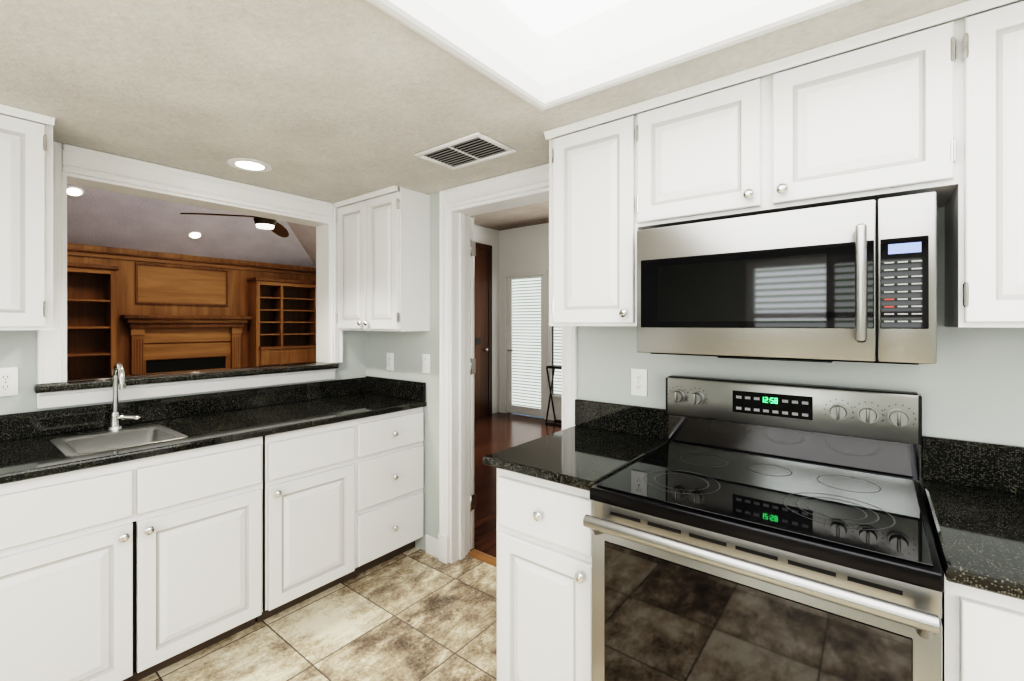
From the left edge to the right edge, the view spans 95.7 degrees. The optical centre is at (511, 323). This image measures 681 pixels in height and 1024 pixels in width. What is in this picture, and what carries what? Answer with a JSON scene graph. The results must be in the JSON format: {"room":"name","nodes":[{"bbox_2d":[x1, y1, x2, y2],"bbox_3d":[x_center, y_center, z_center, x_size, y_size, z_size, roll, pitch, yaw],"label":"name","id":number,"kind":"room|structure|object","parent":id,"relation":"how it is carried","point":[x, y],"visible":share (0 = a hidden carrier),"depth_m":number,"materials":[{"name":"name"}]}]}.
{"room":"kitchen","nodes":[
{"label":"kitchen","id":0,"kind":"room"},
{"bbox_2d":[0,243,363,414],"bbox_3d":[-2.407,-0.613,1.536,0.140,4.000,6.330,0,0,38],"label":"wall","id":1,"kind":"structure","parent":0,"point":[237,294],"depth_m":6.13,"materials":[{"name":"brown wood"}]},
{"bbox_2d":[0,367,17,396],"bbox_3d":[-2.046,0.236,1.871,0.009,0.116,0.072,0,0,38],"label":"outlet","id":2,"kind":"object","parent":1,"relation":"attached to","point":[8,381],"depth_m":1.88,"materials":[{"name":"white plastic"}]},
{"bbox_2d":[0,104,54,329],"bbox_3d":[-2.129,-0.376,1.490,0.350,0.800,0.903,0,0,38],"label":"upper cabinet","id":3,"kind":"object","parent":1,"relation":"attached to","point":[26,220],"visible":0.98,"depth_m":1.70,"materials":[{"name":"white wood"}]},
{"bbox_2d":[33,362,338,392],"bbox_3d":[-1.631,0.270,2.512,0.252,0.031,1.365,0,0,38],"label":"sill","id":4,"kind":"structure","parent":1,"relation":"on","point":[106,381],"depth_m":2.33,"materials":[{"name":"black stone"}]},
{"bbox_2d":[37,141,342,408],"bbox_3d":[-1.610,-0.210,2.537,0.194,1.133,1.410,0,0,38],"label":"window frame","id":5,"kind":"structure","parent":1,"relation":"attached to","point":[82,166],"depth_m":2.31,"materials":[{"name":"white wood"}]},
{"bbox_2d":[67,184,315,267],"bbox_3d":[-3.923,-1.598,3.749,5.220,1.331,7.930,0,0,38],"label":"ceiling","id":6,"kind":"structure","parent":0,"point":[99,217],"depth_m":6.18,"materials":[{"name":"white paint"}]},
{"bbox_2d":[67,186,83,196],"bbox_3d":[-4.810,-1.452,5.086,0.154,0.080,0.168,0,0,29],"label":"can","id":7,"kind":"object","parent":6,"relation":"attached to","point":[75,191],"depth_m":5.09,"materials":[{"name":"white"}]},
{"bbox_2d":[188,231,201,238],"bbox_3d":[-4.376,-1.225,6.394,0.154,0.080,0.168,0,0,29],"label":"can","id":8,"kind":"object","parent":6,"relation":"attached to","point":[194,234],"depth_m":6.38,"materials":[{"name":"white glass"}]},
{"bbox_2d":[180,213,288,237],"bbox_3d":[-2.416,-1.573,4.383,1.154,1.280,1.116,0,0,38],"label":"ceiling fan","id":9,"kind":"object","parent":6,"relation":"hanging from","point":[276,227],"visible":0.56,"depth_m":4.45,"materials":[{"name":"brown metal"}]},
{"bbox_2d":[139,412,561,680],"bbox_3d":[-0.342,1.412,2.105,6.480,0.050,8.580,0,0,38],"label":"floor","id":10,"kind":"structure","parent":0,"point":[415,614],"depth_m":2.12,"materials":[{"name":"tile"}]},
{"bbox_2d":[200,419,359,630],"bbox_3d":[-1.217,0.945,2.437,0.610,0.884,0.508,0,0,38],"label":"base cabinet","id":11,"kind":"object","parent":10,"relation":"on","point":[280,512],"depth_m":2.13,"materials":[{"name":"white wood"}]},
{"bbox_2d":[0,363,425,483],"bbox_3d":[-1.749,0.391,1.754,0.619,0.441,3.187,0,0,38],"label":"countertop","id":12,"kind":"structure","parent":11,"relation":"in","point":[36,444],"depth_m":2.10,"materials":[{"name":"black stone"}]},
{"bbox_2d":[49,363,187,483],"bbox_3d":[-1.635,0.391,1.921,0.474,0.441,0.370,0,0,38],"label":"bar sink","id":13,"kind":"object","parent":12,"relation":"in","point":[116,437],"depth_m":1.99,"materials":[{"name":"silver metal"}]},
{"bbox_2d":[360,407,423,572],"bbox_3d":[-0.913,0.945,2.823,0.610,0.884,0.474,0,0,38],"label":"base cabinet","id":14,"kind":"object","parent":10,"relation":"on","point":[391,444],"depth_m":2.62,"materials":[{"name":"white wood"}]},
{"bbox_2d":[467,549,496,566],"bbox_3d":[0.047,1.380,2.577,0.745,0.014,0.073,0,0,38],"label":"threshold","id":15,"kind":"object","parent":10,"relation":"on","point":[483,557],"depth_m":2.73,"materials":[{"name":"brown wood"}]},
{"bbox_2d":[497,468,592,680],"bbox_3d":[0.281,0.945,1.761,0.416,0.883,0.666,0,0,38],"label":"base cabinet","id":16,"kind":"object","parent":10,"relation":"on","point":[544,583],"visible":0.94,"depth_m":1.52,"materials":[{"name":"white wood"}]},
{"bbox_2d":[483,399,669,490],"bbox_3d":[0.273,0.426,1.771,0.444,0.152,0.657,0,0,38],"label":"countertop","id":17,"kind":"structure","parent":16,"relation":"on","point":[598,442],"depth_m":1.78,"materials":[{"name":"black stone"}]},
{"bbox_2d":[545,365,561,425],"bbox_3d":[0.647,0.988,6.431,0.282,0.803,0.262,0,0,38],"label":"folding stand","id":18,"kind":"object","parent":10,"relation":"on","point":[553,367],"visible":0.42,"depth_m":6.47,"materials":[{"name":"black plastic"}]},
{"bbox_2d":[583,375,943,680],"bbox_3d":[0.712,0.797,1.351,0.762,1.179,0.740,0,0,38],"label":"range","id":19,"kind":"object","parent":10,"relation":"on","point":[709,563],"visible":1,"depth_m":1.20,"materials":[{"name":"silver metal"}]},
{"bbox_2d":[921,488,1023,680],"bbox_3d":[1.241,0.945,1.026,0.466,0.884,0.633,0,0,38],"label":"base cabinet","id":20,"kind":"object","parent":10,"relation":"on","point":[982,635],"visible":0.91,"depth_m":0.88,"materials":[{"name":"white wood"}]},
{"bbox_2d":[921,435,1023,599],"bbox_3d":[1.606,0.421,0.722,1.417,0.162,0.657,0,0,38],"label":"countertop","id":21,"kind":"structure","parent":20,"relation":"on","point":[973,492],"depth_m":1.18,"materials":[{"name":"black stone"}]},
{"bbox_2d":[0,0,968,202],"bbox_3d":[-0.784,-0.907,0.009,4.580,0.260,4.740,0,0,38],"label":"ceiling","id":22,"kind":"structure","parent":0,"point":[333,101],"depth_m":1.48,"materials":[{"name":"white paint"}]},
{"bbox_2d":[227,158,271,171],"bbox_3d":[-1.282,-0.775,2.266,0.190,0.004,0.190,0,0,38],"label":"recessed light","id":23,"kind":"object","parent":22,"relation":"attached to","point":[245,164],"visible":1,"depth_m":2.26,"materials":[{"name":"white glass"}]},
{"bbox_2d":[366,0,545,110],"bbox_3d":[-0.678,-0.779,0.635,0.064,0.064,2.595,0,0,38],"label":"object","id":24,"kind":"object","parent":22,"relation":"attached to","point":[423,18],"depth_m":1.28,"materials":[{"name":"white"}]},
{"bbox_2d":[414,132,516,169],"bbox_3d":[-0.213,-0.772,2.095,0.400,0.008,0.260,0,0,38],"label":"ceiling vent","id":25,"kind":"object","parent":22,"relation":"in","point":[469,150],"visible":0.98,"depth_m":2.08,"materials":[{"name":"white metal"}]},
{"bbox_2d":[546,0,862,108],"bbox_3d":[0.846,-0.779,1.046,1.770,0.064,0.064,0,0,38],"label":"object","id":26,"kind":"object","parent":22,"relation":"attached to","point":[772,15],"depth_m":1.28,"materials":[{"name":"white"}]},
{"bbox_2d":[470,201,548,230],"bbox_3d":[0.791,-1.483,4.319,5.240,0.040,3.700,0,0,38],"label":"ceiling","id":27,"kind":"structure","parent":0,"point":[522,216],"depth_m":6.37,"materials":[{"name":"white paint"}]},
{"bbox_2d":[474,223,561,414],"bbox_3d":[0.328,-0.188,2.334,3.170,3.150,0.010,0,0,38],"label":"wall","id":28,"kind":"structure","parent":0,"point":[522,249],"depth_m":2.58,"materials":[{"name":"grey paint"}]},
{"bbox_2d":[474,243,491,417],"bbox_3d":[-0.589,0.097,6.704,0.098,2.580,0.940,0,0,38],"label":"wood door","id":29,"kind":"structure","parent":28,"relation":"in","point":[483,328],"depth_m":6.92,"materials":[{"name":"brown wood"}]},
{"bbox_2d":[502,270,546,418],"bbox_3d":[0.200,0.302,6.991,0.835,2.170,0.093,0,0,38],"label":"door","id":30,"kind":"structure","parent":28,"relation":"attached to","point":[525,296],"depth_m":7.02,"materials":[{"name":"white wood"}]},
{"bbox_2d":[547,413,561,420],"bbox_3d":[2.151,1.337,5.413,4.178,0.100,0.015,0,0,38],"label":"baseboard","id":31,"kind":"structure","parent":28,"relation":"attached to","point":[551,416],"depth_m":6.63,"materials":[{"name":"white wood"}]},
{"bbox_2d":[548,326,561,402],"bbox_3d":[0.869,0.192,6.439,0.840,1.850,0.092,0,0,38],"label":"window blinds","id":32,"kind":"object","parent":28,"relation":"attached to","point":[557,360],"visible":0.17,"depth_m":6.66,"materials":[{"name":"white plastic"}]},
{"bbox_2d":[364,193,1023,550],"bbox_3d":[0.733,0.295,1.927,4.290,2.184,0.150,0,0,38],"label":"wall","id":33,"kind":"structure","parent":0,"point":[968,385],"depth_m":1.63,"materials":[{"name":"grey paint"}]},
{"bbox_2d":[333,185,429,331],"bbox_3d":[-0.834,-0.366,2.890,0.648,0.820,0.270,0,0,38],"label":"upper cabinet","id":34,"kind":"object","parent":33,"relation":"attached to","point":[383,259],"visible":1,"depth_m":2.74,"materials":[{"name":"white wood"}]},
{"bbox_2d":[386,353,393,370],"bbox_3d":[-0.800,0.248,3.030,0.072,0.116,0.009,0,0,38],"label":"outlet","id":35,"kind":"object","parent":33,"relation":"attached to","point":[389,356],"depth_m":3.02,"materials":[{"name":"white plastic"}]},
{"bbox_2d":[422,354,429,372],"bbox_3d":[-0.526,0.242,2.810,0.072,0.116,0.017,0,0,38],"label":"outlet","id":36,"kind":"object","parent":33,"relation":"attached to","point":[425,357],"depth_m":2.81,"materials":[{"name":"white plastic"}]},
{"bbox_2d":[426,533,449,563],"bbox_3d":[-0.447,1.307,2.740,0.199,0.160,0.028,0,0,38],"label":"baseboard","id":37,"kind":"structure","parent":33,"relation":"attached to","point":[439,548],"depth_m":2.70,"materials":[{"name":"white wood"}]},
{"bbox_2d":[470,217,475,549],"bbox_3d":[-0.558,0.363,3.072,0.824,2.023,0.048,0,0,38],"label":"door","id":38,"kind":"structure","parent":33,"relation":"in","point":[472,372],"depth_m":2.82,"materials":[{"name":"white wood"}]},
{"bbox_2d":[439,163,577,563],"bbox_3d":[-0.013,0.305,2.501,0.919,2.163,0.190,0,0,38],"label":"door frame","id":39,"kind":"structure","parent":33,"relation":"attached to","point":[459,206],"depth_m":2.69,"materials":[{"name":"white wood"}]},
{"bbox_2d":[544,104,639,325],"bbox_3d":[0.388,-0.384,1.897,0.381,0.785,0.318,0,0,38],"label":"upper cabinet","id":40,"kind":"object","parent":33,"relation":"attached to","point":[593,230],"depth_m":1.76,"materials":[{"name":"white wood"}]},
{"bbox_2d":[631,368,646,396],"bbox_3d":[0.541,0.250,1.974,0.072,0.116,0.009,0,0,38],"label":"outlet","id":41,"kind":"object","parent":33,"relation":"attached to","point":[638,376],"depth_m":1.97,"materials":[{"name":"white plastic"}]},
{"bbox_2d":[636,62,771,229],"bbox_3d":[0.701,-0.563,1.651,0.416,0.428,0.318,0,0,38],"label":"upper cabinet","id":42,"kind":"object","parent":33,"relation":"attached to","point":[704,150],"depth_m":1.50,"materials":[{"name":"white wood"}]},
{"bbox_2d":[772,1,967,212],"bbox_3d":[1.031,-0.563,1.391,0.422,0.428,0.318,0,0,38],"label":"upper cabinet","id":43,"kind":"object","parent":33,"relation":"attached to","point":[933,101],"depth_m":1.24,"materials":[{"name":"white wood"}]},
{"bbox_2d":[637,192,936,364],"bbox_3d":[0.829,-0.106,1.483,0.760,0.428,0.423,0,0,38],"label":"microwave","id":44,"kind":"object","parent":43,"relation":"attached to","point":[851,282],"visible":1,"depth_m":1.29,"materials":[{"name":"silver metal"}]},
{"bbox_2d":[940,0,1023,327],"bbox_3d":[1.369,-0.384,1.125,0.439,0.785,0.318,0,0,38],"label":"upper cabinet","id":45,"kind":"object","parent":33,"relation":"attached to","point":[984,218],"depth_m":1.10,"materials":[{"name":"white wood"}]},
{"bbox_3d":[-3.927,1.412,3.841,5.100,0.050,7.790,0,0,38],"label":"floor","id":46,"kind":"structure","parent":0,"visible":0},
{"bbox_2d":[67,262,118,378],"bbox_3d":[-5.436,0.327,5.551,0.328,2.120,1.070,0,0,38],"label":"bookcase","id":47,"kind":"object","parent":46,"relation":"on","point":[91,320],"visible":0.38,"depth_m":5.85,"materials":[{"name":"brown wood"}]},
{"bbox_2d":[67,248,315,373],"bbox_3d":[-5.710,0.229,5.277,0.238,2.315,7.440,0,0,38],"label":"fireplace mantel","id":48,"kind":"object","parent":46,"relation":"on","point":[158,284],"visible":0.69,"depth_m":6.63,"materials":[{"name":"brown wood"}]},
{"bbox_2d":[247,277,315,365],"bbox_3d":[-3.751,0.332,7.667,0.358,2.110,1.060,0,0,38],"label":"bookcase","id":49,"kind":"object","parent":46,"relation":"on","point":[282,324],"visible":0.75,"depth_m":7.61,"materials":[{"name":"brown wood"}]}
]}

